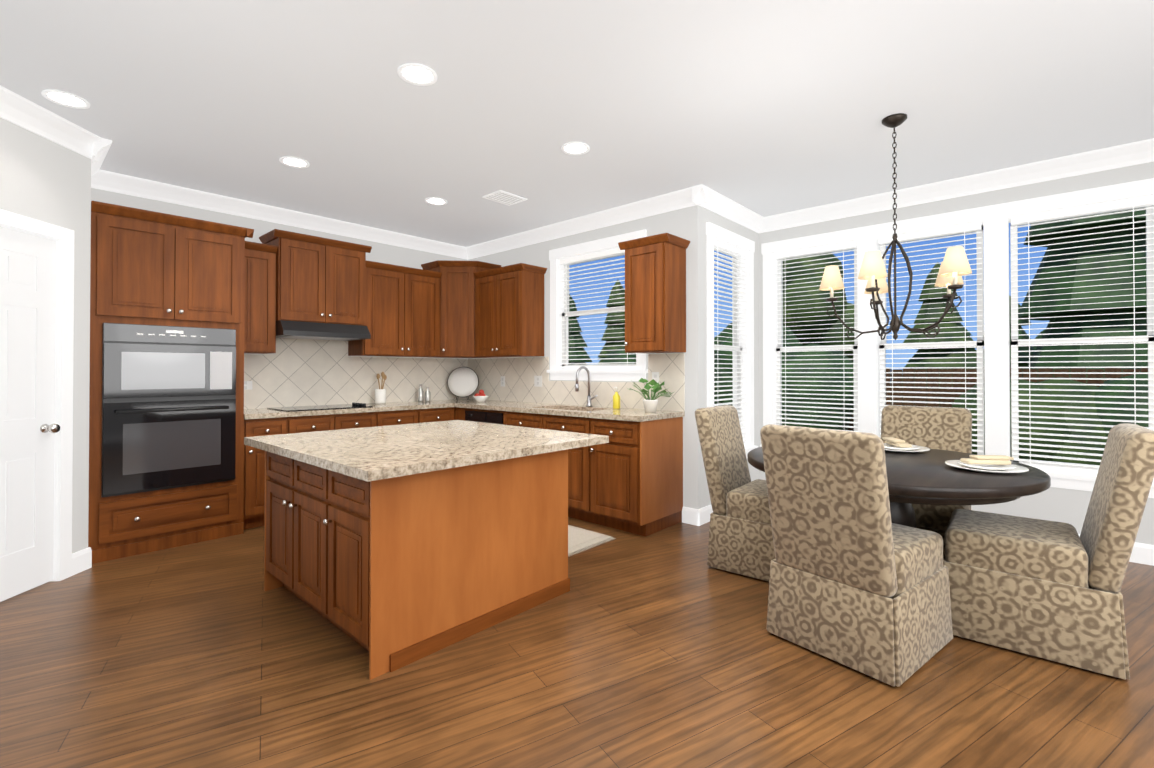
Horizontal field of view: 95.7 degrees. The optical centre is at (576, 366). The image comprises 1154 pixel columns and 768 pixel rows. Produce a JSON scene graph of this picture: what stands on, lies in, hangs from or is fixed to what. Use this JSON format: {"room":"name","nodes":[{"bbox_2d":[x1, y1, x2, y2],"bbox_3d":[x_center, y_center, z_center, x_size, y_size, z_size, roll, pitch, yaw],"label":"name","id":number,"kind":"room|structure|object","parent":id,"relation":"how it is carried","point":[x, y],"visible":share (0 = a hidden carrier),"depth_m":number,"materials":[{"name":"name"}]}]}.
{"room":"kitchen","nodes":[
{"label":"kitchen","id":0,"kind":"room"},
{"bbox_2d":[0,118,90,552],"bbox_3d":[-3.360,-0.094,2.558,2.121,2.740,1.488,0,-1,42],"label":"wall","id":1,"kind":"structure","parent":0,"point":[43,179],"depth_m":3.23,"materials":[{"name":"paint"}]},
{"bbox_2d":[0,226,59,601],"bbox_3d":[-3.113,0.254,2.778,0.521,2.024,0.540,0,-1,42],"label":"pantry door","id":2,"kind":"structure","parent":1,"relation":"in","point":[29,428],"depth_m":2.96,"materials":[{"name":"white wood"}]},
{"bbox_2d":[0,209,73,580],"bbox_3d":[-3.137,0.218,2.770,0.128,2.120,0.870,0,0,-3],"label":"door frame","id":3,"kind":"structure","parent":1,"relation":"attached to","point":[63,237],"depth_m":3.14,"materials":[{"name":"white wood"}]},
{"bbox_2d":[91,188,467,358],"bbox_3d":[-2.994,-0.076,4.649,0.150,2.740,5.080,0,-1,42],"label":"wall","id":4,"kind":"structure","parent":0,"point":[394,255],"depth_m":4.71,"materials":[{"name":"paint"}]},
{"bbox_2d":[244,381,251,389],"bbox_3d":[-2.919,0.163,4.593,0.008,0.075,0.115,0,-1,42],"label":"electrical outlet","id":5,"kind":"object","parent":4,"relation":"attached to","point":[247,385],"visible":0.64,"depth_m":4.61,"materials":[{"name":"paint"}]},
{"bbox_2d":[244,241,275,353],"bbox_3d":[-2.803,-0.575,4.480,0.337,0.916,0.310,0,-1,42],"label":"upper cabinet","id":6,"kind":"object","parent":4,"relation":"attached to","point":[260,258],"depth_m":4.39,"materials":[{"name":"brown wood"}]},
{"bbox_2d":[260,229,367,326],"bbox_3d":[-2.421,-0.776,4.861,0.392,0.765,0.765,0,-1,42],"label":"upper cabinet","id":7,"kind":"object","parent":4,"relation":"attached to","point":[319,279],"depth_m":4.69,"materials":[{"name":"brown wood"}]},
{"bbox_2d":[276,320,370,340],"bbox_3d":[-2.386,-0.327,4.826,0.486,0.132,0.759,0,-1,42],"label":"range hood","id":8,"kind":"object","parent":7,"relation":"attached to","point":[309,330],"visible":0.87,"depth_m":4.67,"materials":[{"name":"black metal"}]},
{"bbox_2d":[348,261,435,356],"bbox_3d":[-1.896,-0.567,5.479,0.337,0.916,0.860,0,-1,42],"label":"upper cabinet","id":9,"kind":"object","parent":4,"relation":"attached to","point":[401,299],"depth_m":5.33,"materials":[{"name":"brown wood"}]},
{"bbox_2d":[421,260,496,357],"bbox_3d":[-1.308,-0.628,5.882,0.666,1.045,0.666,0,-1,42],"label":"upper cabinet","id":10,"kind":"object","parent":4,"relation":"attached to","point":[454,309],"depth_m":5.69,"materials":[{"name":"brown wood"}]},
{"bbox_2d":[0,517,1153,767],"bbox_3d":[0.585,1.298,2.197,8.830,0.050,6.380,0,-1,42],"label":"floor","id":11,"kind":"structure","parent":0,"point":[662,649],"depth_m":2.07,"materials":[{"name":"brown wood"}]},
{"bbox_2d":[88,201,253,563],"bbox_3d":[-3.059,0.108,3.926,0.716,2.360,0.930,0,-1,42],"label":"tall cabinet","id":12,"kind":"object","parent":11,"relation":"on","point":[166,427],"visible":1,"depth_m":3.67,"materials":[{"name":"brown wood"}]},
{"bbox_2d":[243,418,298,529],"bbox_3d":[-2.685,0.852,4.406,0.617,0.880,0.385,0,-1,42],"label":"base cabinet","id":13,"kind":"object","parent":11,"relation":"on","point":[254,458],"depth_m":4.13,"materials":[{"name":"brown wood"}]},
{"bbox_2d":[244,398,494,421],"bbox_3d":[-1.952,0.399,5.202,0.636,0.040,2.545,0,-1,42],"label":"countertop","id":14,"kind":"structure","parent":13,"relation":"on","point":[439,403],"depth_m":4.80,"materials":[{"name":"beige stone"}]},
{"bbox_2d":[267,402,374,409],"bbox_3d":[-2.342,0.358,4.783,0.490,0.032,0.740,0,-1,42],"label":"cooktop","id":15,"kind":"object","parent":14,"relation":"in","point":[274,405],"depth_m":4.84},
{"bbox_2d":[375,372,386,403],"bbox_3d":[-2.019,0.214,5.370,0.110,0.330,0.110,0,-1,42],"label":"utensil crock","id":16,"kind":"object","parent":14,"relation":"on","point":[380,396],"visible":0.96,"depth_m":5.34,"materials":[{"name":"white ceramic"}]},
{"bbox_2d":[418,384,425,401],"bbox_3d":[-1.719,0.287,5.744,0.062,0.190,0.064,0,-1,42],"label":"oil bottle","id":17,"kind":"object","parent":14,"relation":"on","point":[421,395],"depth_m":5.72,"materials":[{"name":"silver metal"}]},
{"bbox_2d":[426,387,430,400],"bbox_3d":[-1.658,0.302,5.797,0.062,0.160,0.064,0,-1,42],"label":"oil bottle","id":18,"kind":"object","parent":14,"relation":"on","point":[428,394],"depth_m":5.78,"materials":[{"name":"silver metal"}]},
{"bbox_2d":[447,367,478,399],"bbox_3d":[-1.324,0.190,6.073,0.267,0.384,0.267,0,-1,42],"label":"plate","id":19,"kind":"object","parent":14,"relation":"on","point":[462,382],"visible":1,"depth_m":6.06,"materials":[{"name":"white ceramic"}]},
{"bbox_2d":[472,389,488,401],"bbox_3d":[-1.052,0.314,5.705,0.190,0.135,0.190,0,-1,42],"label":"fruit bowl","id":20,"kind":"object","parent":14,"relation":"on","point":[481,396],"visible":0.98,"depth_m":5.66,"materials":[{"name":"white ceramic"}]},
{"bbox_2d":[299,410,386,432],"bbox_3d":[-2.347,0.855,4.778,0.617,0.880,0.900,0,-1,42],"label":"base cabinet","id":21,"kind":"object","parent":11,"relation":"on","point":[317,422],"depth_m":4.62,"materials":[{"name":"brown wood"}]},
{"bbox_2d":[258,448,571,679],"bbox_3d":[-0.924,0.863,2.977,1.292,0.835,1.209,0,-1,42],"label":"kitchen island","id":22,"kind":"object","parent":11,"relation":"on","point":[391,548],"depth_m":2.46,"materials":[{"name":"brown wood"}]},
{"bbox_2d":[244,420,607,483],"bbox_3d":[-0.863,0.425,3.034,1.510,0.041,1.460,0,-1,42],"label":"island countertop","id":23,"kind":"structure","parent":22,"relation":"on","point":[388,452],"depth_m":2.70,"materials":[{"name":"beige stone"}]},
{"bbox_2d":[387,406,450,425],"bbox_3d":[-1.824,0.860,5.353,0.617,0.880,0.935,0,-1,42],"label":"base cabinet","id":24,"kind":"object","parent":11,"relation":"on","point":[394,417],"depth_m":5.18,"materials":[{"name":"brown wood"}]},
{"bbox_2d":[451,406,462,419],"bbox_3d":[-1.038,0.862,5.632,0.213,0.880,0.675,0,-1,42],"label":"base cabinet","id":25,"kind":"object","parent":11,"relation":"on","point":[456,411],"depth_m":5.46,"materials":[{"name":"brown wood"}]},
{"bbox_2d":[463,410,498,423],"bbox_3d":[-0.694,0.860,5.357,0.667,0.880,0.620,0,-1,42],"label":"dishwasher","id":26,"kind":"object","parent":11,"relation":"on","point":[485,416],"depth_m":5.17,"materials":[{"name":"black metal"}]},
{"bbox_2d":[499,406,578,518],"bbox_3d":[-0.068,0.855,4.788,1.158,0.880,0.620,0,-1,42],"label":"base cabinet","id":27,"kind":"object","parent":11,"relation":"on","point":[541,421],"depth_m":4.45,"materials":[{"name":"brown wood"}]},
{"bbox_2d":[568,525,615,556],"bbox_3d":[-0.418,1.283,4.149,1.370,0.012,0.600,0,-1,42],"label":"kitchen rug","id":28,"kind":"object","parent":11,"relation":"on","point":[580,539],"visible":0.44,"depth_m":3.87,"materials":[{"name":"white fabric"}]},
{"bbox_2d":[579,418,682,536],"bbox_3d":[0.464,0.851,4.305,0.562,0.880,0.620,0,-1,42],"label":"base cabinet","id":29,"kind":"object","parent":11,"relation":"on","point":[628,477],"depth_m":4.09,"materials":[{"name":"brown wood"}]},
{"bbox_2d":[455,402,684,421],"bbox_3d":[-0.197,0.396,4.899,2.370,0.040,0.635,0,-1,42],"label":"countertop","id":30,"kind":"structure","parent":29,"relation":"on","point":[624,414],"depth_m":4.57,"materials":[{"name":"beige stone"}]},
{"bbox_2d":[613,387,619,408],"bbox_3d":[0.351,0.275,4.647,0.064,0.195,0.068,0,-1,42],"label":"soap bottle","id":31,"kind":"object","parent":30,"relation":"on","point":[616,400],"visible":1,"depth_m":4.62,"materials":[{"name":"yellow plastic"}]},
{"bbox_2d":[629,378,673,411],"bbox_3d":[0.625,0.230,4.274,0.388,0.279,0.336,0,-1,42],"label":"potted plant","id":32,"kind":"object","parent":30,"relation":"on","point":[650,405],"visible":1,"depth_m":4.26,"materials":[{"name":"green plant"}]},
{"bbox_2d":[695,405,775,581],"bbox_3d":[1.212,0.773,3.395,0.747,0.997,0.581,0,-1,39],"label":"chair","id":33,"kind":"object","parent":11,"relation":"on","point":[740,537],"visible":0.71,"depth_m":3.30,"materials":[{"name":"fabric"}]},
{"bbox_2d":[760,424,952,686],"bbox_3d":[1.286,0.765,2.440,0.747,0.997,0.581,0,-1,-38],"label":"chair","id":34,"kind":"object","parent":11,"relation":"on","point":[859,581],"visible":1,"depth_m":2.22,"materials":[{"name":"fabric"}]},
{"bbox_2d":[747,447,1050,527],"bbox_3d":[1.681,0.897,2.894,1.400,0.765,1.400,0,-1,42],"label":"dining table","id":35,"kind":"object","parent":11,"relation":"on","point":[930,477],"visible":0.38,"depth_m":2.36,"materials":[{"name":"black wood"}]},
{"bbox_2d":[882,437,929,452],"bbox_3d":[1.990,0.483,3.238,0.330,0.066,0.330,0,-1,42],"label":"plate setting","id":36,"kind":"object","parent":35,"relation":"on","point":[891,444],"visible":0.94,"depth_m":3.19,"materials":[{"name":"white ceramic"}]},
{"bbox_2d":[945,455,1028,472],"bbox_3d":[2.032,0.478,2.600,0.330,0.066,0.330,0,-1,42],"label":"plate setting","id":37,"kind":"object","parent":35,"relation":"on","point":[991,463],"visible":1,"depth_m":2.57,"materials":[{"name":"white ceramic"}]},
{"bbox_2d":[881,405,971,553],"bbox_3d":[2.200,0.772,3.367,0.581,0.997,0.747,0,-1,40],"label":"chair","id":38,"kind":"object","parent":11,"relation":"on","point":[945,428],"visible":0.19,"depth_m":3.49,"materials":[{"name":"fabric"}]},
{"bbox_2d":[943,423,1153,679],"bbox_3d":[2.195,0.765,2.489,0.747,0.997,0.581,0,-1,39],"label":"chair","id":39,"kind":"object","parent":11,"relation":"on","point":[1046,589],"visible":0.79,"depth_m":2.27,"materials":[{"name":"fabric"}]},
{"bbox_2d":[0,0,1153,246],"bbox_3d":[0.585,-1.492,2.220,8.830,0.050,6.380,0,-1,42],"label":"ceiling","id":40,"kind":"structure","parent":0,"point":[764,108],"depth_m":2.81,"materials":[{"name":"paint"}]},
{"bbox_2d":[42,90,89,108],"bbox_3d":[-2.783,-1.457,2.848,0.190,0.007,0.190,0,-1,42],"label":"recessed light","id":41,"kind":"object","parent":40,"relation":"in","point":[66,99],"visible":0.98,"depth_m":2.85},
{"bbox_2d":[279,156,309,167],"bbox_3d":[-2.003,-1.450,3.706,0.190,0.007,0.190,0,-1,42],"label":"recessed light","id":42,"kind":"object","parent":40,"relation":"in","point":[295,162],"visible":0.98,"depth_m":3.71,"materials":[{"name":"white plastic"}]},
{"bbox_2d":[398,63,436,85],"bbox_3d":[-0.796,-1.459,2.610,0.190,0.007,0.190,0,-1,42],"label":"recessed light","id":43,"kind":"object","parent":40,"relation":"in","point":[417,74],"visible":1,"depth_m":2.61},
{"bbox_2d":[425,197,446,204],"bbox_3d":[-1.229,-1.442,4.558,0.190,0.007,0.190,0,-1,42],"label":"recessed light","id":44,"kind":"object","parent":40,"relation":"in","point":[435,201],"visible":1,"depth_m":4.56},
{"bbox_2d":[482,190,526,205],"bbox_3d":[-0.617,-1.442,4.474,0.240,0.009,0.300,0,-1,42],"label":"ceiling vent","id":45,"kind":"object","parent":40,"relation":"in","point":[504,197],"visible":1,"depth_m":4.46,"materials":[{"name":"metal"}]},
{"bbox_2d":[561,142,589,154],"bbox_3d":[-0.009,-1.452,3.476,0.190,0.007,0.190,0,-1,42],"label":"recessed light","id":46,"kind":"object","parent":40,"relation":"in","point":[575,148],"visible":1,"depth_m":3.48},
{"bbox_2d":[819,113,971,339],"bbox_3d":[1.842,-0.806,3.060,0.776,1.304,0.770,0,-1,42],"label":"chandelier","id":47,"kind":"object","parent":40,"relation":"hanging from","point":[954,267],"visible":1,"depth_m":3.03,"materials":[{"name":"brown metal"}]},
{"bbox_2d":[468,205,706,508],"bbox_3d":[-0.122,-0.070,5.371,3.130,2.740,0.150,0,-1,42],"label":"wall","id":48,"kind":"structure","parent":0,"point":[688,223],"depth_m":4.34,"materials":[{"name":"paint"}]},
{"bbox_2d":[501,376,504,386],"bbox_3d":[-0.839,0.164,5.896,0.070,0.115,0.008,0,-1,42],"label":"electrical outlet","id":49,"kind":"object","parent":48,"relation":"attached to","point":[502,380],"visible":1,"depth_m":5.88,"materials":[{"name":"paint"}]},
{"bbox_2d":[480,263,546,356],"bbox_3d":[-0.729,-0.566,5.577,0.740,0.916,0.337,0,-1,42],"label":"upper cabinet","id":50,"kind":"object","parent":48,"relation":"attached to","point":[511,296],"depth_m":5.37,"materials":[{"name":"brown wood"}]},
{"bbox_2d":[534,376,541,386],"bbox_3d":[-0.409,0.151,5.507,0.115,0.115,0.008,0,-1,42],"label":"electrical outlet","id":51,"kind":"object","parent":48,"relation":"attached to","point":[537,381],"visible":1,"depth_m":5.50,"materials":[{"name":"plastic"}]},
{"bbox_2d":[0,86,1153,259],"bbox_3d":[0.585,-1.404,2.220,8.430,0.125,5.980,0,-1,42],"label":"crown molding","id":52,"kind":"structure","parent":48,"relation":"attached to","point":[20,111],"depth_m":4.31,"materials":[{"name":"white wood"}]},
{"bbox_2d":[547,229,647,380],"bbox_3d":[0.205,-0.536,5.044,1.220,1.337,0.200,0,-1,42],"label":"window","id":53,"kind":"structure","parent":48,"relation":"in","point":[558,352],"depth_m":5.20,"materials":[{"name":"white wood"}]},
{"bbox_2d":[559,249,635,367],"bbox_3d":[0.194,-0.539,5.032,0.964,1.100,0.057,0,-1,42],"label":"window blinds","id":54,"kind":"object","parent":53,"relation":"attached to","point":[591,256],"visible":0.65,"depth_m":5.05,"materials":[{"name":"white plastic"}]},
{"bbox_2d":[620,233,687,352],"bbox_3d":[0.644,-0.576,4.330,0.390,0.916,0.337,0,-1,42],"label":"upper cabinet","id":55,"kind":"object","parent":48,"relation":"attached to","point":[655,265],"depth_m":4.20,"materials":[{"name":"brown wood"}]},
{"bbox_2d":[652,372,658,382],"bbox_3d":[0.679,0.103,4.519,0.070,0.115,0.008,0,-1,42],"label":"electrical outlet","id":56,"kind":"object","parent":48,"relation":"attached to","point":[655,376],"visible":0.67,"depth_m":4.51,"materials":[{"name":"plastic"}]},
{"bbox_2d":[707,210,758,505],"bbox_3d":[1.435,-0.074,4.869,0.150,2.740,1.200,0,-1,42],"label":"wall","id":57,"kind":"structure","parent":0,"point":[726,223],"depth_m":5.09,"materials":[{"name":"paint"}]},
{"bbox_2d":[695,505,712,525],"bbox_3d":[1.376,1.229,4.671,0.016,0.130,1.176,0,-1,42],"label":"baseboard","id":58,"kind":"structure","parent":57,"relation":"attached to","point":[702,515],"depth_m":4.28,"materials":[{"name":"white wood"}]},
{"bbox_2d":[706,222,757,457],"bbox_3d":[1.349,-0.174,4.738,0.200,2.067,0.930,0,-1,42],"label":"window","id":59,"kind":"structure","parent":57,"relation":"in","point":[725,236],"depth_m":4.96,"materials":[{"name":"white wood"}]},
{"bbox_2d":[714,240,746,444],"bbox_3d":[1.361,-0.176,4.727,0.057,1.830,0.674,0,-1,42],"label":"window blinds","id":60,"kind":"object","parent":59,"relation":"attached to","point":[726,249],"visible":0.6,"depth_m":4.75,"materials":[{"name":"white plastic"}]},
{"bbox_2d":[758,162,1153,544],"bbox_3d":[3.805,-0.086,3.425,5.300,2.740,0.150,0,-1,42],"label":"wall","id":61,"kind":"structure","parent":0,"point":[1068,506],"depth_m":3.82,"materials":[{"name":"paint"}]},
{"bbox_2d":[760,178,1153,497],"bbox_3d":[2.863,-0.178,4.248,2.740,2.067,0.200,0,-1,42],"label":"window","id":62,"kind":"structure","parent":61,"relation":"in","point":[993,298],"depth_m":3.95,"materials":[{"name":"white wood"}]},
{"bbox_2d":[775,242,857,431],"bbox_3d":[2.202,-0.261,4.826,0.723,1.659,0.057,0,-1,42],"label":"window blinds","id":63,"kind":"object","parent":62,"relation":"attached to","point":[843,247],"depth_m":4.81,"materials":[{"name":"white plastic"}]},
{"bbox_2d":[878,223,982,451],"bbox_3d":[2.850,-0.221,4.238,0.697,1.748,0.057,0,-1,42],"label":"window blinds","id":64,"kind":"object","parent":62,"relation":"attached to","point":[974,227],"depth_m":4.20,"materials":[{"name":"white plastic"}]},
{"bbox_2d":[1011,197,1153,473],"bbox_3d":[3.499,-0.186,3.647,0.714,1.829,0.057,0,-1,42],"label":"window blinds","id":65,"kind":"object","parent":62,"relation":"attached to","point":[1137,203],"depth_m":3.64,"materials":[{"name":"white plastic"}]},
{"bbox_2d":[1078,534,1153,565],"bbox_3d":[3.737,1.218,3.363,5.270,0.130,0.016,0,-1,42],"label":"baseboard","id":66,"kind":"structure","parent":61,"relation":"attached to","point":[1141,553],"depth_m":3.40,"materials":[{"name":"white paint"}]},
{"label":"outside","id":67,"kind":"structure","parent":0,"visible":0},
{"bbox_3d":[1.252,1.783,12.274,65.000,0.050,60.000,0,-1,42],"label":"ground","id":68,"kind":"structure","parent":67,"visible":0},
{"bbox_2d":[568,208,1147,406],"bbox_3d":[6.939,-3.427,20.098,36.142,10.500,19.699,0,-1,42],"label":"trees","id":69,"kind":"object","parent":68,"relation":"on","point":[938,310],"visible":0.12,"depth_m":9.22,"materials":[{"name":"green plant"}]},
{"bbox_2d":[602,325,1147,464],"bbox_3d":[4.344,0.627,6.913,15.830,2.772,1.777,0,-1,42],"label":"shrubs","id":70,"kind":"object","parent":68,"relation":"on","point":[789,339],"visible":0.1,"depth_m":5.78,"materials":[{"name":"green plant"}]},
{"bbox_2d":[848,367,1147,430],"bbox_3d":[3.776,0.842,5.044,19.530,1.710,5.480,0,-1,42],"label":"fence","id":71,"kind":"object","parent":68,"relation":"on","point":[973,381],"visible":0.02,"depth_m":7.38,"materials":[{"name":"wood"}]}
]}

